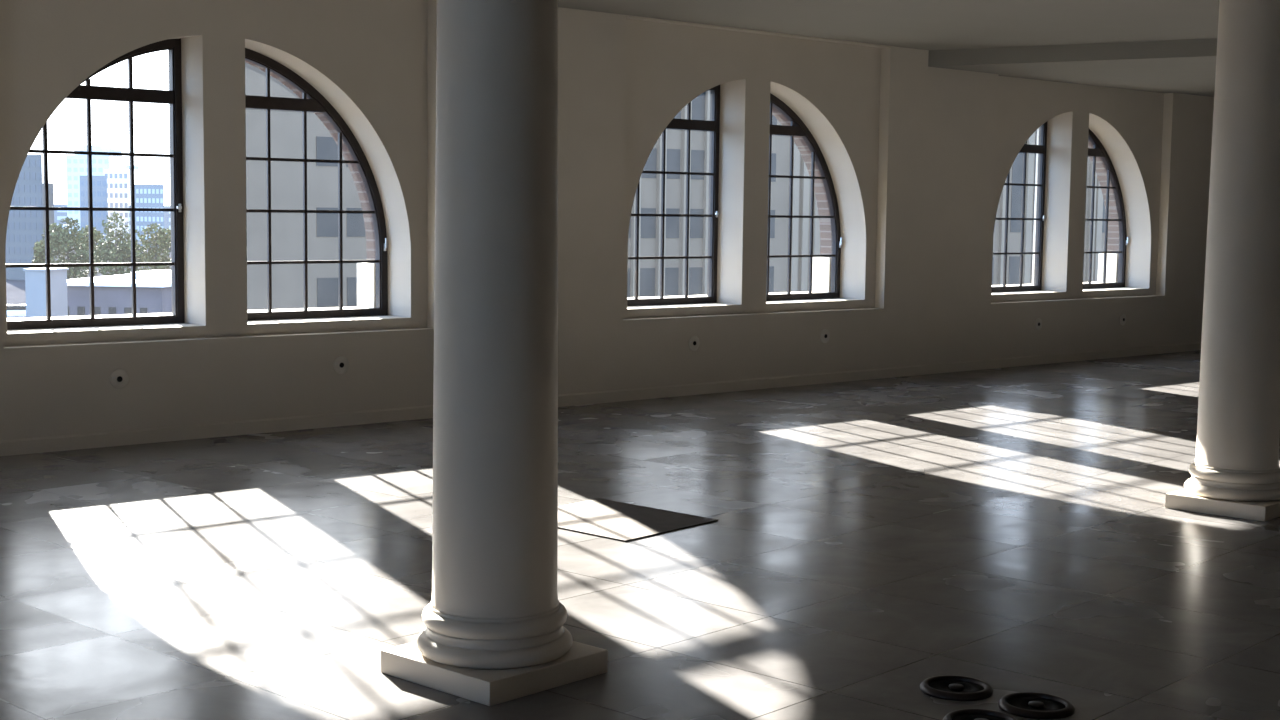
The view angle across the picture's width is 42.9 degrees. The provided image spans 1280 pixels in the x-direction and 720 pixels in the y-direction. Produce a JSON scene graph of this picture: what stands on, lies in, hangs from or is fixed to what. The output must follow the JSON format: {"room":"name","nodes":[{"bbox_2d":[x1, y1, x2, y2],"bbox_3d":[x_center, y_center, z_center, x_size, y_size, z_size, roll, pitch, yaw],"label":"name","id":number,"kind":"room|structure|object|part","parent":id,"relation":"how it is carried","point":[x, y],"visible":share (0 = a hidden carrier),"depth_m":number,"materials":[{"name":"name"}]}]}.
{"room":"empty loft hall","nodes":[
{"label":"empty loft hall","id":0,"kind":"room"},
{"bbox_2d":[0,0,1213,440],"bbox_3d":[-0.792,-1.219,13.167,25.500,3.220,0.118,-4,7,-41],"label":"wall","id":1,"kind":"structure","parent":0,"point":[938,126],"depth_m":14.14,"materials":[{"name":"paint"}]},
{"bbox_2d":[6,38,184,329],"bbox_3d":[-3.753,-1.225,11.081,1.375,2.001,0.102,-4,7,-41],"label":"window","id":2,"kind":"structure","parent":1,"relation":"in","point":[173,96],"depth_m":11.29,"materials":[{"name":"brown paint"}]},
{"bbox_2d":[109,369,128,388],"bbox_3d":[-3.465,0.127,10.858,0.132,0.132,0.016,-4,7,-41],"label":"cover plate","id":3,"kind":"object","parent":1,"relation":"attached to","point":[119,378],"visible":1,"depth_m":10.85,"materials":[{"name":"metal"}]},
{"bbox_2d":[245,48,387,320],"bbox_3d":[-2.479,-1.311,12.196,1.375,2.001,0.102,-4,7,-41],"label":"window","id":4,"kind":"structure","parent":1,"relation":"in","point":[315,102],"depth_m":12.24,"materials":[{"name":"brown paint"}]},
{"bbox_2d":[333,356,348,373],"bbox_3d":[-2.191,0.037,11.972,0.132,0.132,0.016,-4,7,-41],"label":"cover plate","id":5,"kind":"object","parent":1,"relation":"attached to","point":[341,363],"visible":1,"depth_m":11.97,"materials":[{"name":"metal"}]},
{"bbox_2d":[0,342,1200,455],"bbox_3d":[-0.767,0.341,13.258,25.500,0.098,0.018,-4,7,-41],"label":"baseboard","id":6,"kind":"structure","parent":1,"relation":"attached to","point":[210,430],"depth_m":13.42,"materials":[{"name":"paint"}]},
{"bbox_2d":[627,85,719,305],"bbox_3d":[0.199,-1.504,14.538,1.375,2.029,0.102,-4,7,-41],"label":"window","id":7,"kind":"structure","parent":1,"relation":"in","point":[713,125],"depth_m":14.80,"materials":[{"name":"brown paint"}]},
{"bbox_2d":[688,336,699,350],"bbox_3d":[0.478,-0.147,14.307,0.132,0.132,0.016,-4,7,-41],"label":"cover plate","id":8,"kind":"object","parent":1,"relation":"attached to","point":[694,342],"visible":1,"depth_m":14.30,"materials":[{"name":"metal"}]},
{"bbox_2d":[766,93,841,300],"bbox_3d":[1.472,-1.590,15.653,1.375,2.029,0.102,-4,7,-41],"label":"window","id":9,"kind":"structure","parent":1,"relation":"in","point":[797,127],"depth_m":15.77,"materials":[{"name":"brown paint"}]},
{"bbox_2d":[820,329,829,342],"bbox_3d":[1.756,-0.226,15.426,0.132,0.132,0.016,-4,7,-41],"label":"cover plate","id":10,"kind":"object","parent":1,"relation":"attached to","point":[825,335],"visible":1,"depth_m":15.42,"materials":[{"name":"metal"}]},
{"bbox_2d":[992,122,1046,291],"bbox_3d":[4.026,-1.743,17.890,1.375,1.991,0.102,-4,7,-41],"label":"window","id":11,"kind":"structure","parent":1,"relation":"in","point":[1040,149],"depth_m":18.23,"materials":[{"name":"brown paint"}]},
{"bbox_2d":[1035,318,1041,329],"bbox_3d":[4.322,-0.387,17.673,0.132,0.132,0.016,-4,7,-41],"label":"cover plate","id":12,"kind":"object","parent":1,"relation":"attached to","point":[1038,323],"visible":1,"depth_m":17.66,"materials":[{"name":"metal"}]},
{"bbox_2d":[928,38,1216,96],"bbox_3d":[8.779,-2.842,15.425,7.980,0.158,8.882,-4,7,-41],"label":"ceiling","id":13,"kind":"structure","parent":1,"relation":"attached to","point":[1172,66],"depth_m":15.85,"materials":[{"name":"paint"}]},
{"bbox_2d":[998,74,1169,92],"bbox_3d":[4.940,-3.121,18.028,3.370,0.145,0.116,-4,7,-41],"label":"trim","id":14,"kind":"structure","parent":1,"relation":"attached to","point":[999,74],"depth_m":17.94,"materials":[{"name":"paint"}]},
{"bbox_2d":[1083,129,1128,288],"bbox_3d":[5.300,-1.828,19.004,1.375,1.991,0.102,-4,7,-41],"label":"window","id":15,"kind":"structure","parent":1,"relation":"in","point":[1098,150],"depth_m":19.21,"materials":[{"name":"brown paint"}]},
{"bbox_2d":[1120,314,1126,324],"bbox_3d":[5.563,-0.464,18.760,0.132,0.132,0.016,-4,7,-41],"label":"cover plate","id":16,"kind":"object","parent":1,"relation":"attached to","point":[1123,319],"visible":1,"depth_m":18.75,"materials":[{"name":"metal"}]},
{"bbox_2d":[0,350,1279,719],"bbox_3d":[3.765,0.989,8.129,25.500,0.150,14.000,-4,7,-41],"label":"floor","id":17,"kind":"structure","parent":0,"point":[1010,529],"depth_m":7.44,"materials":[{"name":"concrete"}]},
{"bbox_2d":[381,0,607,705],"bbox_3d":[-0.485,-0.518,5.518,0.556,3.220,0.556,5,7,42],"label":"column","id":18,"kind":"structure","parent":17,"relation":"on","point":[494,633],"depth_m":5.39,"materials":[{"name":"paint"}]},
{"bbox_3d":[-0.503,0.922,5.649,0.540,0.166,0.540,5,7,42],"label":"moulding","id":19,"kind":"part","parent":18,"relation":"part of","materials":[{"name":"paint"}]},
{"bbox_2d":[558,498,717,541],"bbox_3d":[-0.158,0.826,8.510,0.928,0.008,0.744,6,7,43],"label":"mat","id":20,"kind":"object","parent":17,"relation":"on","point":[620,521],"visible":0.76,"depth_m":8.46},
{"bbox_2d":[920,675,992,700],"bbox_3d":[1.061,1.111,5.471,0.284,0.022,0.271,-4,7,-41],"label":"floor outlet","id":21,"kind":"object","parent":17,"relation":"on","point":[947,687],"visible":1,"depth_m":5.46,"materials":[{"name":"brown metal"}]},
{"bbox_3d":[1.070,1.106,5.517,0.052,0.012,0.052,-4,7,-41],"label":"lid","id":22,"kind":"part","parent":21,"relation":"part of","materials":[{"name":"grey metal"}]},
{"bbox_2d":[943,709,1016,719],"bbox_3d":[1.068,1.140,5.152,0.205,0.022,0.180,-4,7,-41],"label":"floor outlet","id":23,"kind":"object","parent":17,"relation":"on","point":[962,714],"visible":1,"depth_m":5.17,"materials":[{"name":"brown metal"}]},
{"bbox_2d":[998,692,1074,719],"bbox_3d":[1.285,1.130,5.286,0.284,0.022,0.267,-4,7,-41],"label":"floor outlet","id":24,"kind":"object","parent":17,"relation":"on","point":[1033,705],"visible":1,"depth_m":5.28,"materials":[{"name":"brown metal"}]},
{"bbox_3d":[1.295,1.126,5.330,0.052,0.012,0.052,-4,7,-41],"label":"lid","id":25,"kind":"part","parent":24,"relation":"part of","materials":[{"name":"grey metal"}]},
{"bbox_2d":[1165,0,1279,520],"bbox_3d":[3.322,-0.780,8.911,0.556,3.220,0.556,5,7,42],"label":"column","id":26,"kind":"structure","parent":17,"relation":"on","point":[1235,470],"depth_m":8.78,"materials":[{"name":"paint"}]},
{"bbox_3d":[3.304,0.661,9.042,0.540,0.166,0.540,5,7,42],"label":"moulding","id":27,"kind":"part","parent":26,"relation":"part of","materials":[{"name":"paint"}]},
{"bbox_2d":[245,60,1118,278],"bbox_3d":[-1.136,-2.146,13.489,25.500,7.000,0.160,-4,7,-41],"label":"wall","id":28,"kind":"structure","parent":0,"point":[820,194],"depth_m":15.99,"materials":[{"name":"brick"}]},
{"bbox_2d":[7,263,375,319],"bbox_3d":[-3.257,-0.453,11.862,3.110,0.470,0.255,-4,7,-41],"label":"trim","id":29,"kind":"structure","parent":28,"relation":"attached to","point":[366,272],"depth_m":12.75,"materials":[{"name":"stone"}]},
{"bbox_2d":[627,257,830,298],"bbox_3d":[0.695,-0.719,15.320,3.110,0.470,0.255,-4,7,-41],"label":"trim","id":30,"kind":"structure","parent":28,"relation":"attached to","point":[821,267],"depth_m":16.23,"materials":[{"name":"stone"}]},
{"bbox_2d":[1032,128,1038,283],"bbox_3d":[4.596,-1.805,18.523,0.300,1.890,0.065,-4,7,-41],"label":"trim","id":31,"kind":"structure","parent":28,"relation":"attached to","point":[1038,128],"depth_m":18.44,"materials":[{"name":"metal"}]},
{"bbox_2d":[992,253,1117,286],"bbox_3d":[4.522,-0.976,18.670,3.110,0.470,0.255,-4,7,-41],"label":"trim","id":32,"kind":"structure","parent":28,"relation":"attached to","point":[1112,258],"depth_m":19.59,"materials":[{"name":"stone"}]},
{"bbox_2d":[558,0,1218,49],"bbox_3d":[3.808,-2.392,7.822,25.500,0.200,14.000,-4,7,-41],"label":"ceiling","id":33,"kind":"structure","parent":0,"point":[914,24],"depth_m":13.47,"materials":[{"name":"paint"}]},
{"label":"outside","id":34,"kind":"structure","parent":0,"visible":0},
{"bbox_2d":[6,235,170,317],"bbox_3d":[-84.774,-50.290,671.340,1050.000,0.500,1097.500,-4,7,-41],"label":"ground","id":35,"kind":"structure","parent":34,"point":[15,289],"depth_m":221.54,"materials":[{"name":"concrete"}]},
{"bbox_2d":[7,304,25,316],"bbox_3d":[-62.969,-4.851,164.558,4.200,1.450,1.800,-1,5,-18],"label":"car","id":36,"kind":"object","parent":35,"relation":"on","point":[13,310],"visible":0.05,"depth_m":163.85,"materials":[{"name":"metal"}]},
{"bbox_2d":[6,155,42,279],"bbox_3d":[-96.334,-22.193,253.664,17.961,19.000,8.406,3,6,26],"label":"building","id":37,"kind":"structure","parent":35,"relation":"on","point":[24,227],"depth_m":247.57,"materials":[{"name":"blue glass"}]},
{"bbox_2d":[31,240,56,267],"bbox_3d":[-69.153,-10.226,189.149,3.172,7.542,3.475,-4,7,-41],"label":"tree","id":38,"kind":"object","parent":35,"relation":"on","point":[39,248],"visible":0.39,"depth_m":188.16,"materials":[{"name":"green plant"}]},
{"bbox_2d":[23,268,68,317],"bbox_3d":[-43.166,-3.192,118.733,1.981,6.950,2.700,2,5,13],"label":"kiosk","id":39,"kind":"object","parent":35,"relation":"on","point":[35,278],"visible":0.5,"depth_m":117.57,"materials":[{"name":"white"}]},
{"bbox_2d":[42,183,54,259],"bbox_3d":[-97.633,-21.625,269.302,8.013,15.000,5.756,3,6,25],"label":"building","id":40,"kind":"structure","parent":35,"relation":"on","point":[50,185],"depth_m":265.02,"materials":[{"name":"blue stone"}]},
{"bbox_2d":[41,216,94,278],"bbox_3d":[-63.320,-10.776,180.845,5.833,10.289,5.541,-4,7,-41],"label":"tree","id":41,"kind":"object","parent":35,"relation":"on","point":[61,240],"visible":0.73,"depth_m":180.15,"materials":[{"name":"green plant"}]},
{"bbox_2d":[76,224,106,276],"bbox_3d":[-68.581,-12.404,203.696,4.737,9.256,4.420,-4,7,-41],"label":"tree","id":42,"kind":"object","parent":35,"relation":"on","point":[96,234],"visible":0.25,"depth_m":202.90,"materials":[{"name":"green plant"}]},
{"bbox_2d":[66,145,121,232],"bbox_3d":[-202.672,-62.052,599.051,25.063,33.100,12.037,2,5,13],"label":"building","id":43,"kind":"structure","parent":35,"relation":"on","point":[76,165],"depth_m":593.16,"materials":[{"name":"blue glass"}]},
{"bbox_2d":[80,176,107,244],"bbox_3d":[-161.025,-44.178,480.705,15.166,20.000,10.319,2,5,13],"label":"building","id":44,"kind":"structure","parent":35,"relation":"on","point":[99,183],"depth_m":474.76,"materials":[{"name":"blue glass"}]},
{"bbox_2d":[54,204,170,233],"bbox_3d":[-228.088,-58.043,670.639,105.766,11.500,10.762,2,5,11],"label":"building","id":45,"kind":"structure","parent":35,"relation":"on","point":[58,214],"depth_m":666.41,"materials":[{"name":"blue glass"}]},
{"bbox_2d":[67,270,171,315],"bbox_3d":[-47.633,-6.211,160.930,11.347,5.200,25.000,1,5,5],"label":"building","id":46,"kind":"structure","parent":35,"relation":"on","point":[113,293],"depth_m":149.02,"materials":[{"name":"concrete"}]},
{"bbox_2d":[104,165,138,242],"bbox_3d":[-160.684,-47.824,500.394,14.605,23.700,10.287,2,5,14],"label":"building","id":47,"kind":"structure","parent":35,"relation":"on","point":[117,176],"depth_m":494.39,"materials":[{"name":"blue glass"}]},
{"bbox_2d":[94,211,150,275],"bbox_3d":[-57.476,-10.885,179.106,6.235,10.966,5.993,-4,7,-41],"label":"tree","id":48,"kind":"object","parent":35,"relation":"on","point":[122,254],"visible":0.79,"depth_m":178.49,"materials":[{"name":"green plant"}]},
{"bbox_2d":[134,184,163,246],"bbox_3d":[-139.176,-40.810,461.051,19.670,17.400,11.136,3,6,21],"label":"building","id":49,"kind":"structure","parent":35,"relation":"on","point":[146,195],"depth_m":454.01,"materials":[{"name":"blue glass"}]},
{"bbox_2d":[136,223,170,271],"bbox_3d":[-59.106,-11.975,198.850,5.134,9.517,5.256,-4,7,-41],"label":"tree","id":50,"kind":"object","parent":35,"relation":"on","point":[160,239],"visible":0.64,"depth_m":197.91,"materials":[{"name":"green plant"}]},
{"bbox_2d":[245,62,366,309],"bbox_3d":[-15.008,-9.798,90.098,23.137,26.000,12.308,-4,7,-43],"label":"building","id":51,"kind":"structure","parent":35,"relation":"on","point":[285,126],"depth_m":80.18,"materials":[{"name":"stone"}]},
{"bbox_2d":[627,90,819,296],"bbox_3d":[5.734,-12.622,107.422,34.037,29.000,13.237,-3,7,-38],"label":"building","id":52,"kind":"structure","parent":35,"relation":"on","point":[676,139],"depth_m":97.52,"materials":[{"name":"concrete"}]},
{"bbox_2d":[992,130,1105,284],"bbox_3d":[33.353,-15.001,131.822,37.236,30.000,11.632,-3,6,-34],"label":"building","id":53,"kind":"structure","parent":35,"relation":"on","point":[1016,171],"depth_m":122.14,"materials":[{"name":"concrete"}]}
]}

